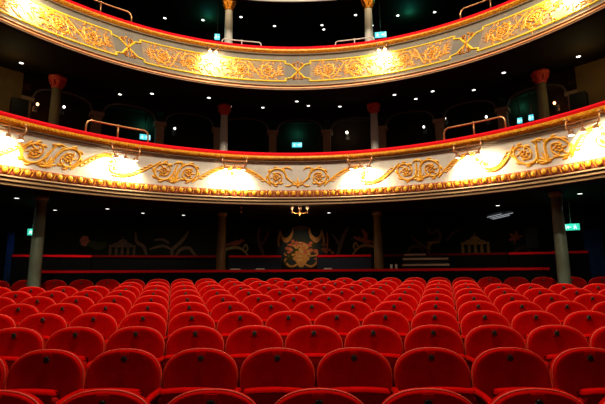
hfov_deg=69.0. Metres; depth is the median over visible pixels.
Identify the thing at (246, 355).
seat cushion
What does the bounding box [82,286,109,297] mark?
seat
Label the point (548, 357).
seat cushion
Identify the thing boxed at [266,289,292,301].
seat
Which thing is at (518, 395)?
seat
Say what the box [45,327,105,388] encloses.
seat
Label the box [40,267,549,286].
partition wall
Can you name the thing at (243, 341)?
seat
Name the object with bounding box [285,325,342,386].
seat
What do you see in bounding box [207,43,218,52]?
lamp
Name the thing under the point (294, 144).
exit sign
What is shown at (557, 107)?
wall lamp
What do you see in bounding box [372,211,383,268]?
column
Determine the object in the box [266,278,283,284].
seat
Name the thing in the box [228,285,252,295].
seat
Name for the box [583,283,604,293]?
seat
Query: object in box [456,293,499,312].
seat
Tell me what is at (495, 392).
seat cushion
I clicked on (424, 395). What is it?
seat
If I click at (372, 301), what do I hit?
seat
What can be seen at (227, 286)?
seat
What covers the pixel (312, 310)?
seat
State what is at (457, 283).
seat
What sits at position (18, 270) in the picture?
parapet
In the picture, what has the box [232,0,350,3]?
balcony
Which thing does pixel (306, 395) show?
seat
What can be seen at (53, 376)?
seat
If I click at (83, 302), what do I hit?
seat
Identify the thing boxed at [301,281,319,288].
seat
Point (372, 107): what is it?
column
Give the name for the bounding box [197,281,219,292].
seat
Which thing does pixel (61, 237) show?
wall
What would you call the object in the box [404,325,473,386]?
seat
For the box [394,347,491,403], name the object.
seat
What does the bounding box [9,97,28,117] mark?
loudspeaker
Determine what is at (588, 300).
seat
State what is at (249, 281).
seat
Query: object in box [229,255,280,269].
parapet
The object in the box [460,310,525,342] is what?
seat
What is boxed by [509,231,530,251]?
painting
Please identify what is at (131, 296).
seat
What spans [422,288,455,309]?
seat
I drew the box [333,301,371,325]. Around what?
seat
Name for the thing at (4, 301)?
seat
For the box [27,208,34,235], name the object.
exit sign
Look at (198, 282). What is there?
seat
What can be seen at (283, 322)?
seat
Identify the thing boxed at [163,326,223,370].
seat
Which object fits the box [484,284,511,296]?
seat
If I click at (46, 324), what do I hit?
seat
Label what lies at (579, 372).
seat
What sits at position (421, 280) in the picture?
seat
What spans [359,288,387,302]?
seat
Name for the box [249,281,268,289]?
seat
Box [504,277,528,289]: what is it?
seat
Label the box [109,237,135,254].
painting
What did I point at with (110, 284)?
seat
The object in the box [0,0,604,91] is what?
balcony
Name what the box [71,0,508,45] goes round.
ceiling
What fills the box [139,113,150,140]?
exit sign
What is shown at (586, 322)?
seat
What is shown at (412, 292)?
seat
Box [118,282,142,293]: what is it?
seat
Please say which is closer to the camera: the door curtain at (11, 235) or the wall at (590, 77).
the wall at (590, 77)
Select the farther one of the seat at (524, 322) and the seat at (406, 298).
the seat at (406, 298)
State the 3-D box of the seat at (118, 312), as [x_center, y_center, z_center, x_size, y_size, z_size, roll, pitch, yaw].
[-2.455,1.664,5.347,0.544,0.841,0.415,0,-9,-4]
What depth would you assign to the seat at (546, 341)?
3.76 m
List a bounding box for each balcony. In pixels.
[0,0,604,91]
[0,101,604,205]
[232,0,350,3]
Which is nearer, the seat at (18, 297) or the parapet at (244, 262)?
the seat at (18, 297)
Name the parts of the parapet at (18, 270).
red rail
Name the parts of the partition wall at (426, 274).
red rail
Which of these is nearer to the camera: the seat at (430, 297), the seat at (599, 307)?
the seat at (599, 307)
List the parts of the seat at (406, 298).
backrest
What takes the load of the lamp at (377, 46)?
attached to the balcony at (70, 26)
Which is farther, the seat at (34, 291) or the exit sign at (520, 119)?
the exit sign at (520, 119)
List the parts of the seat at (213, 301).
backrest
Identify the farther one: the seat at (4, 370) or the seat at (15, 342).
the seat at (15, 342)
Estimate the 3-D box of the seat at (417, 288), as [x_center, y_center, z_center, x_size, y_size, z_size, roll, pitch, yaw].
[1.954,1.901,7.913,0.544,0.841,0.415,-2,-9,7]
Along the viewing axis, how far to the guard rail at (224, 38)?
10.70 m
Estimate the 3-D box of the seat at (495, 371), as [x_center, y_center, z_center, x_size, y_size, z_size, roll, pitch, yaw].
[1.394,1.371,2.752,0.544,0.841,0.415,-1,-9,3]
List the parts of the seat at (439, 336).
backrest, armrest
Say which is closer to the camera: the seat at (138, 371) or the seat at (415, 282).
the seat at (138, 371)
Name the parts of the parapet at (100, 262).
red rail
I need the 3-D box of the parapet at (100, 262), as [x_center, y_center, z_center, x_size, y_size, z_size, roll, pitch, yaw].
[-3.856,2.006,11.898,3.425,1.115,0.248,2,-10,-11]
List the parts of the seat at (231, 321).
backrest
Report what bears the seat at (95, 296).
on the floor
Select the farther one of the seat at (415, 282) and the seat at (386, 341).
the seat at (415, 282)
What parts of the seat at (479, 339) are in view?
backrest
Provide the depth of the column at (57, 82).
10.11 m
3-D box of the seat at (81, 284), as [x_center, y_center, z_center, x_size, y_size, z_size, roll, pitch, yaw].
[-4.661,2.047,9.195,0.544,0.841,0.415,2,-10,-16]
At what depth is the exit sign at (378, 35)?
12.52 m
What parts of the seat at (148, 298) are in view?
backrest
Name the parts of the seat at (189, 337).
backrest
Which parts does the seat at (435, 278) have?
backrest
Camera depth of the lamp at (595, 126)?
6.85 m
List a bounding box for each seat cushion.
[1,356,18,360]
[11,389,60,399]
[76,388,143,394]
[79,356,88,362]
[160,387,207,395]
[164,354,174,360]
[230,353,251,357]
[242,387,303,393]
[303,353,326,356]
[333,387,390,393]
[380,353,400,357]
[419,387,474,393]
[491,387,559,398]
[543,354,556,360]
[576,388,604,398]
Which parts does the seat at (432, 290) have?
backrest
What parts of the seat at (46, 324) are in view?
backrest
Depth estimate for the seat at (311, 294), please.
7.37 m
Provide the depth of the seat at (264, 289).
8.25 m
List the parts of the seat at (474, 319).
backrest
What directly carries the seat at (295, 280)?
on the floor
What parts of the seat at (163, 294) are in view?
backrest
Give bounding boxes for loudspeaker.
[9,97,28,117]
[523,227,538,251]
[569,91,588,110]
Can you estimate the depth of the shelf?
11.03 m
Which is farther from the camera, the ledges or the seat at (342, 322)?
the ledges
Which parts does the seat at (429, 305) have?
backrest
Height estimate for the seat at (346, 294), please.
0.841 m
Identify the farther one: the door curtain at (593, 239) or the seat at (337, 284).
the door curtain at (593, 239)
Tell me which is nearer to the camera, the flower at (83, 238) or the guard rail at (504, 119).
the guard rail at (504, 119)
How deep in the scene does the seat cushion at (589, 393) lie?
2.65 m
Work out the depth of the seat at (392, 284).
9.00 m
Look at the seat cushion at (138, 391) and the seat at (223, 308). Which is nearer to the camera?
the seat cushion at (138, 391)
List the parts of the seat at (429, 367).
number plate, backrest, armrest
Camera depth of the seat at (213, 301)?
6.48 m
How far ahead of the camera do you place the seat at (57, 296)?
7.03 m
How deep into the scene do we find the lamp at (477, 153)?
8.24 m
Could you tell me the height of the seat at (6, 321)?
0.841 m
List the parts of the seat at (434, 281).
backrest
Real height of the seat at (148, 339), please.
0.841 m
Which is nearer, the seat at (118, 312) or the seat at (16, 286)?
the seat at (118, 312)
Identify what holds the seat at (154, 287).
on the floor
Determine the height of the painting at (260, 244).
0.970 m
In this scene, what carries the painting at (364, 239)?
attached to the wall at (61, 237)
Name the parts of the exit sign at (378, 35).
lit panel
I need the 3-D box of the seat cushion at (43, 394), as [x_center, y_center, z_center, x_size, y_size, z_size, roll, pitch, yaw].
[-1.724,1.283,2.717,0.410,0.242,0.084,0,-9,-1]
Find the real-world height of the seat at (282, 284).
0.841 m
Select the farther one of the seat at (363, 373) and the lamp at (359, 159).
the lamp at (359, 159)
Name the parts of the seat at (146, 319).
backrest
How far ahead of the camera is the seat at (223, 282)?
9.94 m
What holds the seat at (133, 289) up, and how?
on the floor
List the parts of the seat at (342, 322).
backrest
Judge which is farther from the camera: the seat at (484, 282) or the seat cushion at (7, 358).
the seat at (484, 282)
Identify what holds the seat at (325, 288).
on the floor
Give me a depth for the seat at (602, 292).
6.73 m
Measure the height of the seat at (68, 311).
0.841 m
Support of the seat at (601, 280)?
on the floor
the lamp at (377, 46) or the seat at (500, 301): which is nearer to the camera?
the seat at (500, 301)
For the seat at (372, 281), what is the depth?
9.90 m
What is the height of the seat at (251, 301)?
0.841 m
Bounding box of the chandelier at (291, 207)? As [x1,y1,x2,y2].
[290,206,308,215]
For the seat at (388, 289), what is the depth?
8.16 m
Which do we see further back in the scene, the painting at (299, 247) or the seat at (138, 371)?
the painting at (299, 247)
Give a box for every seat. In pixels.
[0,280,9,288]
[0,287,11,295]
[0,291,31,303]
[0,297,15,309]
[0,304,39,326]
[0,314,16,329]
[0,327,44,369]
[0,356,8,388]
[0,389,43,403]
[6,349,85,403]
[11,280,26,290]
[18,287,44,296]
[18,313,67,344]
[20,296,55,312]
[37,291,67,303]
[40,280,66,290]
[42,303,83,326]
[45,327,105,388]
[51,286,77,296]
[60,296,94,313]
[61,389,149,403]
[69,279,93,291]
[69,313,117,349]
[72,290,102,303]
[76,348,162,403]
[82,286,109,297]
[86,303,126,327]
[95,279,119,291]
[97,295,131,314]
[105,290,136,306]
[105,326,164,387]
[113,286,139,298]
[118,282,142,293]
[118,312,166,355]
[123,279,144,288]
[127,302,167,335]
[133,295,168,321]
[138,290,169,311]
[141,285,169,304]
[144,282,169,298]
[147,279,169,293]
[158,348,240,403]
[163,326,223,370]
[166,312,214,342]
[167,302,208,329]
[168,388,255,403]
[169,295,204,312]
[170,279,192,288]
[170,282,194,292]
[170,285,197,296]
[170,289,200,302]
[195,279,216,288]
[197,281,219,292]
[199,285,224,298]
[202,289,230,305]
[206,294,239,315]
[210,302,249,329]
[216,311,263,351]
[219,278,237,286]
[223,281,244,290]
[225,325,283,386]
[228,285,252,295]
[234,289,261,302]
[240,348,317,403]
[242,278,260,285]
[242,294,273,312]
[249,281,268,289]
[252,301,289,325]
[256,284,280,294]
[265,311,311,347]
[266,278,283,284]
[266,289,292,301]
[275,281,294,288]
[275,388,362,403]
[277,294,308,310]
[285,284,307,293]
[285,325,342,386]
[290,278,306,283]
[293,301,330,324]
[297,288,323,300]
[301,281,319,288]
[312,278,329,283]
[312,284,335,293]
[313,294,344,310]
[314,311,360,347]
[317,347,398,403]
[325,281,345,288]
[328,288,355,300]
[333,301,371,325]
[335,278,353,284]
[341,284,364,294]
[344,325,402,386]
[348,294,380,311]
[350,280,371,288]
[358,278,377,284]
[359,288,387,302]
[362,311,409,352]
[369,284,393,295]
[374,301,414,330]
[376,280,397,289]
[381,277,401,285]
[382,387,471,403]
[383,294,417,314]
[390,288,420,305]
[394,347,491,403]
[396,284,422,297]
[401,280,424,292]
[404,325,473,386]
[405,277,426,287]
[411,310,465,354]
[415,301,460,334]
[419,294,457,320]
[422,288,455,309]
[424,284,454,302]
[426,280,453,296]
[427,277,452,291]
[452,277,474,288]
[453,280,478,291]
[453,284,481,297]
[454,288,485,303]
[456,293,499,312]
[457,301,510,327]
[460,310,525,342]
[464,325,548,367]
[471,347,583,403]
[477,277,502,291]
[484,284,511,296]
[488,288,519,303]
[489,388,581,403]
[493,293,528,311]
[500,301,542,323]
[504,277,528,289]
[511,311,561,345]
[516,283,543,294]
[523,288,554,301]
[525,325,588,387]
[531,277,557,288]
[533,293,568,310]
[545,301,587,323]
[549,283,576,293]
[550,347,604,403]
[560,288,592,300]
[562,311,604,340]
[571,277,586,288]
[573,294,604,310]
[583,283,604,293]
[588,277,604,284]
[588,326,604,348]
[590,301,604,313]
[598,289,604,295]
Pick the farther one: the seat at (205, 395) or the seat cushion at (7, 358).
the seat cushion at (7, 358)
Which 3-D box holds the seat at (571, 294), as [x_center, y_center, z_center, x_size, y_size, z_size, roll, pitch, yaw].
[4.229,1.728,6.631,0.544,0.841,0.415,-3,-10,14]
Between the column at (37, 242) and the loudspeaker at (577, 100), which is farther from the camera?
the loudspeaker at (577, 100)
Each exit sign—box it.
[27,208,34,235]
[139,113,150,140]
[214,5,219,40]
[292,142,301,147]
[374,3,386,38]
[517,97,522,124]
[528,92,533,121]
[565,200,580,230]
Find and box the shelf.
[402,266,448,267]
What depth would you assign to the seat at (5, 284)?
8.93 m
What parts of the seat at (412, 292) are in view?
backrest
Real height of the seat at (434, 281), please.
0.841 m
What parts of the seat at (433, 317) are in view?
backrest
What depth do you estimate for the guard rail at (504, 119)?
8.48 m
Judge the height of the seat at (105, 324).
0.841 m
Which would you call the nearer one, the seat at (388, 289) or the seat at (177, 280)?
the seat at (388, 289)
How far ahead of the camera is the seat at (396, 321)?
4.71 m
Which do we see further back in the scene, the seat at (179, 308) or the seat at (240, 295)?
the seat at (240, 295)
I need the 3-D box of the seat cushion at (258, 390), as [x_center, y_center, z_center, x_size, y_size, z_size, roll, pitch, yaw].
[-0.172,1.275,2.728,0.410,0.242,0.084,0,-9,1]
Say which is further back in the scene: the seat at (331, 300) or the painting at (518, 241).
the painting at (518, 241)
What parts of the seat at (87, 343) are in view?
backrest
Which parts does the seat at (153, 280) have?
backrest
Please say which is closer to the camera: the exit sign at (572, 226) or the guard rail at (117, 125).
the guard rail at (117, 125)
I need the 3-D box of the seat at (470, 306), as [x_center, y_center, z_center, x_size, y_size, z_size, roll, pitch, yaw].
[2.191,1.627,5.298,0.544,0.841,0.415,-1,-9,6]
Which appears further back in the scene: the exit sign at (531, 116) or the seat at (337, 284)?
the exit sign at (531, 116)
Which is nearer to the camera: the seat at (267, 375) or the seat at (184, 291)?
the seat at (267, 375)
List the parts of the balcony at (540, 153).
velvet rail, moulding, moulding, moulding, moulding, moulding, egg moulding, dart moulding, cornice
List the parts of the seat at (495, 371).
number plate, backrest, armrest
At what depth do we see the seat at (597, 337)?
3.73 m
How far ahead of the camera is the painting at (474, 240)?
13.21 m
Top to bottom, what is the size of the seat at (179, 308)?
0.841 m
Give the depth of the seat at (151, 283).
8.92 m
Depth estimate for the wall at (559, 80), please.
12.13 m
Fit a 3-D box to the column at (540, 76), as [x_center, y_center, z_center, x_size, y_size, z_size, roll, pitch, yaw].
[5.490,-1.627,9.937,0.391,2.770,0.391,0,-9,1]
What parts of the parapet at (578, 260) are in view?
red rail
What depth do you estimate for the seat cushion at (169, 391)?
2.71 m
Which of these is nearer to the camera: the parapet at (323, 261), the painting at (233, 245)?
the parapet at (323, 261)
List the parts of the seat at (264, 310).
backrest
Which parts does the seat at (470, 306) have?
backrest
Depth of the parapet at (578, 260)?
11.10 m
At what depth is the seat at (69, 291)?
7.82 m
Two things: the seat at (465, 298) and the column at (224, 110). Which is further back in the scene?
the column at (224, 110)
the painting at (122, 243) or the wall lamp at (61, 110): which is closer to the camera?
the wall lamp at (61, 110)
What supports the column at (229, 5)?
on the floor
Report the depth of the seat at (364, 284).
9.06 m
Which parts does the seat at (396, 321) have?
backrest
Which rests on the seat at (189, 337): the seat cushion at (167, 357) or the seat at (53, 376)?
the seat cushion at (167, 357)
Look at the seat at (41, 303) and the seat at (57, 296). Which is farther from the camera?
the seat at (57, 296)
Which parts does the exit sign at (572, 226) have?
lit panel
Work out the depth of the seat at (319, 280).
9.99 m
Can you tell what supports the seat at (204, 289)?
on the floor
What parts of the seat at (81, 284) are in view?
backrest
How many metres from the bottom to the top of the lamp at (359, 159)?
0.314 m
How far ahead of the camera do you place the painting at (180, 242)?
13.58 m
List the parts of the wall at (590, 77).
wall panel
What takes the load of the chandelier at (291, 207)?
hanging from the ceiling at (70, 207)
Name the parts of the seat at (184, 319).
backrest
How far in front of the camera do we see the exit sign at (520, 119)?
11.61 m
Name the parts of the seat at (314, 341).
backrest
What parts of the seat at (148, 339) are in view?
backrest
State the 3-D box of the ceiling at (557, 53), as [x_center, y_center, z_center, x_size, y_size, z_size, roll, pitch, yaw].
[-0.117,-3.020,10.345,20.685,0.540,8.579,0,-9,1]
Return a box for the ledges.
[402,254,449,268]
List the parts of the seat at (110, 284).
backrest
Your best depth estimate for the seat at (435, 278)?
9.67 m
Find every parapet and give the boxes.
[9,254,91,289]
[92,255,215,269]
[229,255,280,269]
[317,254,371,268]
[383,252,507,268]
[508,251,590,284]
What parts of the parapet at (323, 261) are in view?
red rail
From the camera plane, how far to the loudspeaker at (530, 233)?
11.94 m
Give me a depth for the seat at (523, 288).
7.74 m
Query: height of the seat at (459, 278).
0.841 m
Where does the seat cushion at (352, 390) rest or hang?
on the seat at (363, 373)
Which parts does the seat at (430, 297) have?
backrest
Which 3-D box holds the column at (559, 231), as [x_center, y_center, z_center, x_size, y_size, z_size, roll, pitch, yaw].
[5.098,1.062,8.645,0.299,2.554,0.299,0,-9,1]
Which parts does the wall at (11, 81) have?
wall panel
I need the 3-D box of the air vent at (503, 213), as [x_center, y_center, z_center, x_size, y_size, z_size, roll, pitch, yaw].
[5.378,0.370,12.040,0.720,0.062,1.600,1,-9,-6]
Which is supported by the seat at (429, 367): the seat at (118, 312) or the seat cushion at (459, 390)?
the seat cushion at (459, 390)
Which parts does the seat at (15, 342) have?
backrest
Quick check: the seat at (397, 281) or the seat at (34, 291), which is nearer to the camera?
the seat at (34, 291)
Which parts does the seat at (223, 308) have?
backrest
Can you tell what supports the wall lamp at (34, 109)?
attached to the wall at (559, 80)
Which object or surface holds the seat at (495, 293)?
on the floor
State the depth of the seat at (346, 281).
9.96 m
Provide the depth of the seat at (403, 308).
5.57 m
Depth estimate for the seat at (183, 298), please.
6.46 m
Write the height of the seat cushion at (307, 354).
0.242 m
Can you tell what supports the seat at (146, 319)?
on the floor
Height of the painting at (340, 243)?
0.972 m
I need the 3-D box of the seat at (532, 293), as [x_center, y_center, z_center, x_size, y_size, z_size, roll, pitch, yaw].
[3.726,1.751,6.747,0.544,0.841,0.415,-2,-10,12]
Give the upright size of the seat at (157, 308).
0.841 m
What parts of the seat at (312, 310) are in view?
backrest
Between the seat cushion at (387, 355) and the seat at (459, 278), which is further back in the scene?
the seat at (459, 278)
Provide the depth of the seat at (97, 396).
2.12 m
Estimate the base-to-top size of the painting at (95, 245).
0.420 m
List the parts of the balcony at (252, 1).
moulding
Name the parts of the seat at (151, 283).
backrest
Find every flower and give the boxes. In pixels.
[80,236,88,245]
[509,231,522,244]
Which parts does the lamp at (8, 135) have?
hooked arm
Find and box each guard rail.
[85,120,148,141]
[93,0,131,21]
[222,38,261,45]
[335,37,374,44]
[443,116,506,139]
[460,0,491,18]
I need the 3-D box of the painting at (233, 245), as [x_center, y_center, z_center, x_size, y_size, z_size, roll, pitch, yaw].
[-2.073,1.227,13.889,1.178,1.009,0.011,1,-9,-5]
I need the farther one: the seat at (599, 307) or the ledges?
the ledges
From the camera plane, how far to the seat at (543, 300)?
6.17 m
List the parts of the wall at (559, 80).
arch moulding, arch moulding, arch moulding, arch moulding, arch moulding, arch moulding, arch moulding, arch moulding, arch moulding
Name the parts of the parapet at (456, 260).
red rail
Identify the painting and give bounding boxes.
[80,236,106,249]
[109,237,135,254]
[135,231,195,254]
[226,225,254,254]
[257,228,267,254]
[276,225,325,268]
[321,234,333,253]
[332,227,347,254]
[350,223,383,253]
[407,227,459,253]
[461,232,489,252]
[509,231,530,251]
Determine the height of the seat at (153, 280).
0.841 m
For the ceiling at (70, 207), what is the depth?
10.90 m
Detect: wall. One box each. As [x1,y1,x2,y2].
[0,66,23,112]
[0,214,604,280]
[21,68,576,152]
[22,43,576,152]
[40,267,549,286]
[575,58,604,104]
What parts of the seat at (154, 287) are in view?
backrest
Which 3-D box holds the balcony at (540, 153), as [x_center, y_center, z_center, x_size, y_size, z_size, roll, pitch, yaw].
[-0.131,-0.868,7.349,11.982,1.155,4.990,0,-9,1]
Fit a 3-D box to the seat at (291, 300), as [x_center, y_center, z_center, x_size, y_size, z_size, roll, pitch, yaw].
[-0.121,1.754,6.303,0.544,0.841,0.415,0,-9,1]
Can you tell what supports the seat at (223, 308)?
on the floor
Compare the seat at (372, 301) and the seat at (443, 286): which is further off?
the seat at (443, 286)
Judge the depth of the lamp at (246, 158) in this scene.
9.18 m
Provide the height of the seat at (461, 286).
0.841 m
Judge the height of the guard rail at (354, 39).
0.175 m
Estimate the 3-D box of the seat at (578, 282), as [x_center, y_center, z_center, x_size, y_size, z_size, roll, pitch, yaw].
[5.453,1.913,8.760,0.544,0.841,0.415,-4,-10,21]
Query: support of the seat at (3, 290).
on the floor
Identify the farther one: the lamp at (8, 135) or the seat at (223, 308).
the lamp at (8, 135)
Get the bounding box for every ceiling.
[0,12,604,123]
[0,179,604,223]
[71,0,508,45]
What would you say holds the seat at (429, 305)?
on the floor
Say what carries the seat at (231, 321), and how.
on the floor
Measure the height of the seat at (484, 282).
0.841 m
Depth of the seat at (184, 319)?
4.73 m
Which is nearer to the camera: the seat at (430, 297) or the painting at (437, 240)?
the seat at (430, 297)
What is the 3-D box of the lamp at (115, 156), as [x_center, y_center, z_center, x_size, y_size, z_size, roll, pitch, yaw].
[-3.388,-0.937,8.401,0.550,0.314,0.264,6,-12,-35]
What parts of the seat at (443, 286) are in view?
backrest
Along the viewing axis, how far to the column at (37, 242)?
8.73 m
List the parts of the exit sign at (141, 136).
lit panel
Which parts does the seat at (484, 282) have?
backrest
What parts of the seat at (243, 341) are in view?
backrest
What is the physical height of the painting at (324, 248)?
0.702 m
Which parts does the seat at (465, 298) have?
backrest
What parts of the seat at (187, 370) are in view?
backrest, number plate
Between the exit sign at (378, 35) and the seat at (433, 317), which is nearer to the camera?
the seat at (433, 317)
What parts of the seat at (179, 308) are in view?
backrest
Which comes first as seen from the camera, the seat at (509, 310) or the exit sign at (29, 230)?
the seat at (509, 310)
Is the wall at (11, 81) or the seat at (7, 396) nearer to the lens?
the seat at (7, 396)
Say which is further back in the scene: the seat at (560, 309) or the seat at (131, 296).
the seat at (131, 296)
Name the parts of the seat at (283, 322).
backrest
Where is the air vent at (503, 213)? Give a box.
[472,210,528,219]
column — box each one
[27,195,48,286]
[48,74,66,124]
[216,212,226,269]
[218,103,230,150]
[222,0,235,42]
[361,0,374,40]
[367,102,379,148]
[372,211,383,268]
[530,68,549,118]
[548,191,571,284]
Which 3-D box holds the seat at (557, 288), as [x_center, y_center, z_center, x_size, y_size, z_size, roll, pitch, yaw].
[4.476,1.800,7.397,0.544,0.841,0.415,-3,-10,16]
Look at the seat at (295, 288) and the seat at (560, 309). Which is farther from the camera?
the seat at (295, 288)
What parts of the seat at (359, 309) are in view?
backrest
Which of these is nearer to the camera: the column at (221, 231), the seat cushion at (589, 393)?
the seat cushion at (589, 393)
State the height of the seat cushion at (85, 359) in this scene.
0.242 m
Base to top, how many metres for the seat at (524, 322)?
0.841 m
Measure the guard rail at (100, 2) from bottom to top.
0.312 m
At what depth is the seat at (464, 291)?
7.14 m
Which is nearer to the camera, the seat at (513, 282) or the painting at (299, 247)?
the seat at (513, 282)
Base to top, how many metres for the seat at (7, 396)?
0.841 m
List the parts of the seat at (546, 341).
backrest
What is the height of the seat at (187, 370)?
0.841 m
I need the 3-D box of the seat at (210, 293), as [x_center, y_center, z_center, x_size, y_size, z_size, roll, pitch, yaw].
[-1.401,1.849,7.150,0.544,0.841,0.415,0,-9,-3]
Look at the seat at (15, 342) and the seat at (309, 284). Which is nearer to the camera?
the seat at (15, 342)
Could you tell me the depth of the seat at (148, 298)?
6.42 m
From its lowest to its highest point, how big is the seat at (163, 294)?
0.841 m
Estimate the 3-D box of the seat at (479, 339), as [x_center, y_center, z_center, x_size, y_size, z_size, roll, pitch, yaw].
[1.661,1.458,3.608,0.544,0.841,0.415,-1,-9,3]
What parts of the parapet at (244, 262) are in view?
red rail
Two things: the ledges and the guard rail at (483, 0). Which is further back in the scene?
the ledges
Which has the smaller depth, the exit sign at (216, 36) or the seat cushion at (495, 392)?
the seat cushion at (495, 392)
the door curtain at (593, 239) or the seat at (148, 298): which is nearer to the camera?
the seat at (148, 298)
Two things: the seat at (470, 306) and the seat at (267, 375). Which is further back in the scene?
the seat at (470, 306)
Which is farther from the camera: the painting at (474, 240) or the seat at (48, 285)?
the painting at (474, 240)
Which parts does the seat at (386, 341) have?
backrest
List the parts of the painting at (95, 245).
painted stem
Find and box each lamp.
[0,123,27,140]
[32,103,38,111]
[60,106,64,114]
[110,142,140,161]
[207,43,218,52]
[221,156,247,170]
[347,154,372,169]
[376,41,387,50]
[452,139,483,158]
[553,102,559,110]
[564,109,603,135]
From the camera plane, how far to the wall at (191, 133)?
13.82 m
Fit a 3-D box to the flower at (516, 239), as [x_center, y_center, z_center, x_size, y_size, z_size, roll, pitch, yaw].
[6.248,1.053,12.896,0.392,0.397,0.003,-4,-10,19]
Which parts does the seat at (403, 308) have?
backrest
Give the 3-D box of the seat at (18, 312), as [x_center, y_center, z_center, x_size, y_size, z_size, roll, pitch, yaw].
[-3.484,1.653,5.247,0.544,0.841,0.415,1,-9,-7]
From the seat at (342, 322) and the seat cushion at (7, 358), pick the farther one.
the seat at (342, 322)
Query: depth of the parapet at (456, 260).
11.70 m
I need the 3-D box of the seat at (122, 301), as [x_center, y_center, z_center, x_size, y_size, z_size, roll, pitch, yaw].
[-2.699,1.750,6.180,0.544,0.841,0.415,1,-9,-6]
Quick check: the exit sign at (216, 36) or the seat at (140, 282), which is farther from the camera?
the exit sign at (216, 36)
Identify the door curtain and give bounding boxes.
[3,232,14,282]
[582,229,604,278]
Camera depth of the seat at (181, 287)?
8.15 m
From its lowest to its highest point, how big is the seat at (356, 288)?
0.841 m
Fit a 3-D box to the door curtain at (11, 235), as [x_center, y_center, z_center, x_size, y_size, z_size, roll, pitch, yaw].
[-8.090,1.713,12.098,0.159,1.790,0.140,4,-10,-23]
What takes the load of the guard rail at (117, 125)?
on the balcony at (540, 153)
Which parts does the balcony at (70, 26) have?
cornice, velvet rail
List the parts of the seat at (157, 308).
backrest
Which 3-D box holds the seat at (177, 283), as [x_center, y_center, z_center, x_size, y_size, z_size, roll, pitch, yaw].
[-2.405,2.020,8.796,0.544,0.841,0.415,1,-9,-7]
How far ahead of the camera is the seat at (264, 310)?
5.62 m
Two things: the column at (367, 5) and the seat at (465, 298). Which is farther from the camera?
the column at (367, 5)

